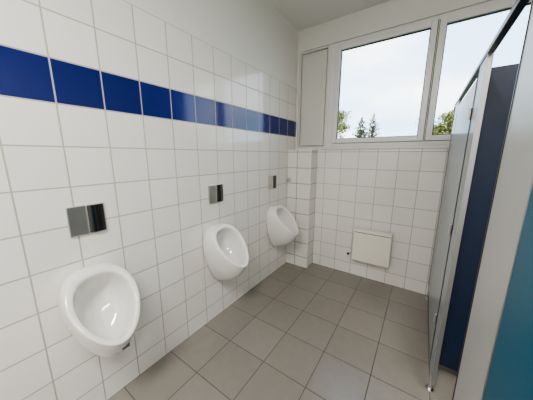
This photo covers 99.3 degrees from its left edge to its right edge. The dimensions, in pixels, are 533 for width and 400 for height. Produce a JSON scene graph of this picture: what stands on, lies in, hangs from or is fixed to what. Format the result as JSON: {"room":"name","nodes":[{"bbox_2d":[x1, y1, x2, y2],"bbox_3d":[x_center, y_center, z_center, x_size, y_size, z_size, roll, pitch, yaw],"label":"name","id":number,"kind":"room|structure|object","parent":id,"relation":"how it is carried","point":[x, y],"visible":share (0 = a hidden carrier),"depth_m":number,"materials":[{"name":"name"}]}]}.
{"room":"public restroom","nodes":[
{"label":"public restroom","id":0,"kind":"room"},
{"bbox_2d":[0,0,298,399],"bbox_3d":[-0.915,-0.270,1.329,0.150,2.973,4.900,8,14,34],"label":"wall","id":1,"kind":"structure","parent":0,"point":[135,108],"depth_m":1.37,"materials":[{"name":"tile"}]},
{"bbox_2d":[65,202,106,237],"bbox_3d":[-0.949,0.103,1.201,0.023,0.156,0.164,8,14,34],"label":"flush plate","id":2,"kind":"object","parent":1,"relation":"attached to","point":[90,218],"visible":1,"depth_m":1.19,"materials":[{"name":"metal"}]},
{"bbox_2d":[57,262,139,357],"bbox_3d":[-0.833,0.628,1.189,0.347,0.525,0.317,8,14,34],"label":"urinal","id":3,"kind":"object","parent":1,"relation":"attached to","point":[99,303],"visible":1,"depth_m":1.21,"materials":[{"name":"white ceramic"}]},
{"bbox_2d":[208,184,222,203],"bbox_3d":[-0.431,-0.056,1.940,0.023,0.156,0.164,8,14,34],"label":"flush plate","id":4,"kind":"object","parent":1,"relation":"attached to","point":[215,192],"visible":1,"depth_m":1.93,"materials":[{"name":"silver metal"}]},
{"bbox_2d":[203,223,248,279],"bbox_3d":[-0.313,0.481,1.933,0.347,0.525,0.317,8,14,34],"label":"urinal","id":5,"kind":"object","parent":1,"relation":"attached to","point":[226,254],"visible":1,"depth_m":1.90,"materials":[{"name":"white ceramic"}]},
{"bbox_2d":[268,175,276,188],"bbox_3d":[0.073,-0.209,2.658,0.023,0.156,0.164,8,14,34],"label":"flush plate","id":6,"kind":"object","parent":1,"relation":"attached to","point":[271,179],"visible":1,"depth_m":2.64,"materials":[{"name":"silver metal"}]},
{"bbox_2d":[266,205,298,245],"bbox_3d":[0.214,0.333,2.685,0.347,0.525,0.317,8,14,34],"label":"urinal","id":7,"kind":"object","parent":1,"relation":"attached to","point":[282,228],"visible":1,"depth_m":2.63,"materials":[{"name":"white ceramic"}]},
{"bbox_2d":[107,262,456,399],"bbox_3d":[0.421,1.419,0.727,3.400,0.100,4.900,8,14,34],"label":"floor","id":8,"kind":"structure","parent":0,"point":[316,331],"depth_m":1.76,"materials":[{"name":"tile"}]},
{"bbox_2d":[425,100,461,300],"bbox_3d":[1.667,0.103,2.152,0.044,1.930,0.240,8,14,34],"label":"pilaster","id":9,"kind":"object","parent":8,"relation":"on","point":[459,101],"visible":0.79,"depth_m":2.13,"materials":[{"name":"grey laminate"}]},
{"bbox_2d":[429,77,477,355],"bbox_3d":[1.346,0.142,1.695,0.035,1.730,0.876,8,14,34],"label":"door","id":10,"kind":"structure","parent":9,"relation":"attached to","point":[464,111],"depth_m":1.59,"materials":[{"name":"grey laminate"}]},
{"bbox_2d":[425,52,493,392],"bbox_3d":[1.050,0.277,1.271,0.044,1.930,0.190,8,14,34],"label":"pilaster","id":11,"kind":"object","parent":8,"relation":"on","point":[484,72],"visible":1,"depth_m":1.19,"materials":[{"name":"grey laminate"}]},
{"bbox_2d":[439,63,518,371],"bbox_3d":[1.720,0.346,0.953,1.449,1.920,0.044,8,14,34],"label":"door","id":12,"kind":"structure","parent":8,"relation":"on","point":[502,80],"depth_m":1.26,"materials":[{"name":"blue laminate"}]},
{"bbox_2d":[452,0,532,399],"bbox_3d":[0.610,0.401,0.641,0.044,1.930,0.267,8,14,34],"label":"pilaster","id":13,"kind":"object","parent":8,"relation":"on","point":[514,179],"visible":0.72,"depth_m":0.58,"materials":[{"name":"grey laminate"}]},
{"bbox_2d":[455,0,529,105],"bbox_3d":[0.781,-0.605,0.693,0.026,0.024,3.398,8,14,34],"label":"headrail","id":14,"kind":"object","parent":13,"relation":"attached to","point":[518,7],"visible":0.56,"depth_m":0.86,"materials":[{"name":"silver metal"}]},
{"bbox_2d":[483,186,532,399],"bbox_3d":[0.326,0.432,0.227,0.023,1.730,0.737,8,14,34],"label":"door","id":15,"kind":"structure","parent":13,"relation":"attached to","point":[510,377],"depth_m":0.44,"materials":[{"name":"teal laminate"}]},
{"bbox_2d":[267,0,390,30],"bbox_3d":[0.427,-1.596,0.128,3.400,0.100,4.900,8,14,34],"label":"ceiling","id":16,"kind":"structure","parent":0,"point":[302,14],"depth_m":2.36,"materials":[{"name":"paint"}]},
{"bbox_2d":[296,0,491,294],"bbox_3d":[1.740,-0.459,2.308,3.100,2.973,0.250,8,14,34],"label":"wall","id":17,"kind":"structure","parent":0,"point":[397,192],"depth_m":2.52,"materials":[{"name":"tile"}]},
{"bbox_2d":[286,149,317,267],"bbox_3d":[0.464,0.118,3.039,0.315,1.550,0.195,8,14,34],"label":"pillar","id":18,"kind":"structure","parent":17,"relation":"attached to","point":[298,160],"depth_m":2.94,"materials":[{"name":"tile"}]},
{"bbox_2d":[306,149,311,267],"bbox_3d":[0.539,0.151,2.875,0.009,1.550,0.009,8,14,34],"label":"trim","id":19,"kind":"structure","parent":17,"relation":"attached to","point":[311,149],"depth_m":2.85,"materials":[{"name":"paint"}]},
{"bbox_2d":[298,45,329,147],"bbox_3d":[0.591,-1.252,2.857,0.380,1.160,0.050,8,14,34],"label":"panel","id":20,"kind":"object","parent":17,"relation":"attached to","point":[314,64],"depth_m":2.83,"materials":[{"name":"paint"}]},
{"bbox_2d":[325,44,331,147],"bbox_3d":[0.759,-1.231,2.750,0.020,1.160,0.060,8,14,34],"label":"trim","id":21,"kind":"structure","parent":17,"relation":"attached to","point":[331,44],"depth_m":2.72,"materials":[{"name":"paint"}]},
{"bbox_2d":[295,145,448,149],"bbox_3d":[1.670,-0.516,2.193,3.100,0.022,0.038,8,14,34],"label":"trim","id":22,"kind":"structure","parent":17,"relation":"attached to","point":[443,146],"depth_m":2.46,"materials":[{"name":"paint"}]},
{"bbox_2d":[352,228,392,267],"bbox_3d":[1.226,0.543,2.639,0.400,0.385,0.115,8,14,34],"label":"wall heater","id":23,"kind":"object","parent":17,"relation":"attached to","point":[373,247],"visible":1,"depth_m":2.58,"materials":[{"name":"metal"}]},
{"bbox_2d":[354,228,392,237],"bbox_3d":[1.218,0.371,2.592,0.400,0.029,0.077,8,14,34],"label":"grille","id":24,"kind":"object","parent":23,"relation":"attached to","point":[377,234],"depth_m":2.57,"materials":[{"name":"metal"}]},
{"bbox_2d":[326,15,439,146],"bbox_3d":[1.177,-1.173,2.461,1.002,1.160,0.092,8,14,34],"label":"window","id":25,"kind":"structure","parent":17,"relation":"in","point":[432,23],"depth_m":2.39,"materials":[{"name":"paint"}]},
{"bbox_2d":[423,0,531,145],"bbox_3d":[2.034,-1.056,1.885,1.078,1.160,0.092,8,14,34],"label":"window","id":26,"kind":"structure","parent":17,"relation":"in","point":[494,6],"depth_m":2.06,"materials":[{"name":"paint"}]},
{"label":"outside","id":27,"kind":"structure","parent":0,"visible":0},
{"bbox_3d":[16.654,-3.534,26.655,60.000,0.180,56.900,8,14,34],"label":"ground","id":28,"kind":"structure","parent":27,"visible":0},
{"bbox_2d":[338,109,351,133],"bbox_3d":[3.462,-3.033,12.573,2.534,4.270,1.658,8,14,34],"label":"tree","id":29,"kind":"object","parent":28,"relation":"on","point":[341,126],"visible":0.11,"depth_m":11.64,"materials":[{"name":"green plant"}]},
{"bbox_2d":[351,117,369,137],"bbox_3d":[6.156,-3.448,15.208,3.345,4.068,3.296,8,14,34],"label":"tree","id":30,"kind":"object","parent":28,"relation":"on","point":[359,133],"visible":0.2,"depth_m":14.79,"materials":[{"name":"green plant"}]},
{"bbox_2d":[365,113,381,136],"bbox_3d":[8.628,-4.596,18.844,3.584,4.914,3.545,8,14,34],"label":"tree","id":31,"kind":"object","parent":28,"relation":"on","point":[372,130],"visible":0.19,"depth_m":18.34,"materials":[{"name":"green plant"}]},
{"bbox_2d":[415,109,454,134],"bbox_3d":[8.446,-2.450,11.051,2.106,3.740,1.667,-1,11,-4],"label":"tree","id":32,"kind":"object","parent":28,"relation":"on","point":[448,117],"visible":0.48,"depth_m":10.54,"materials":[{"name":"green plant"}]}
]}

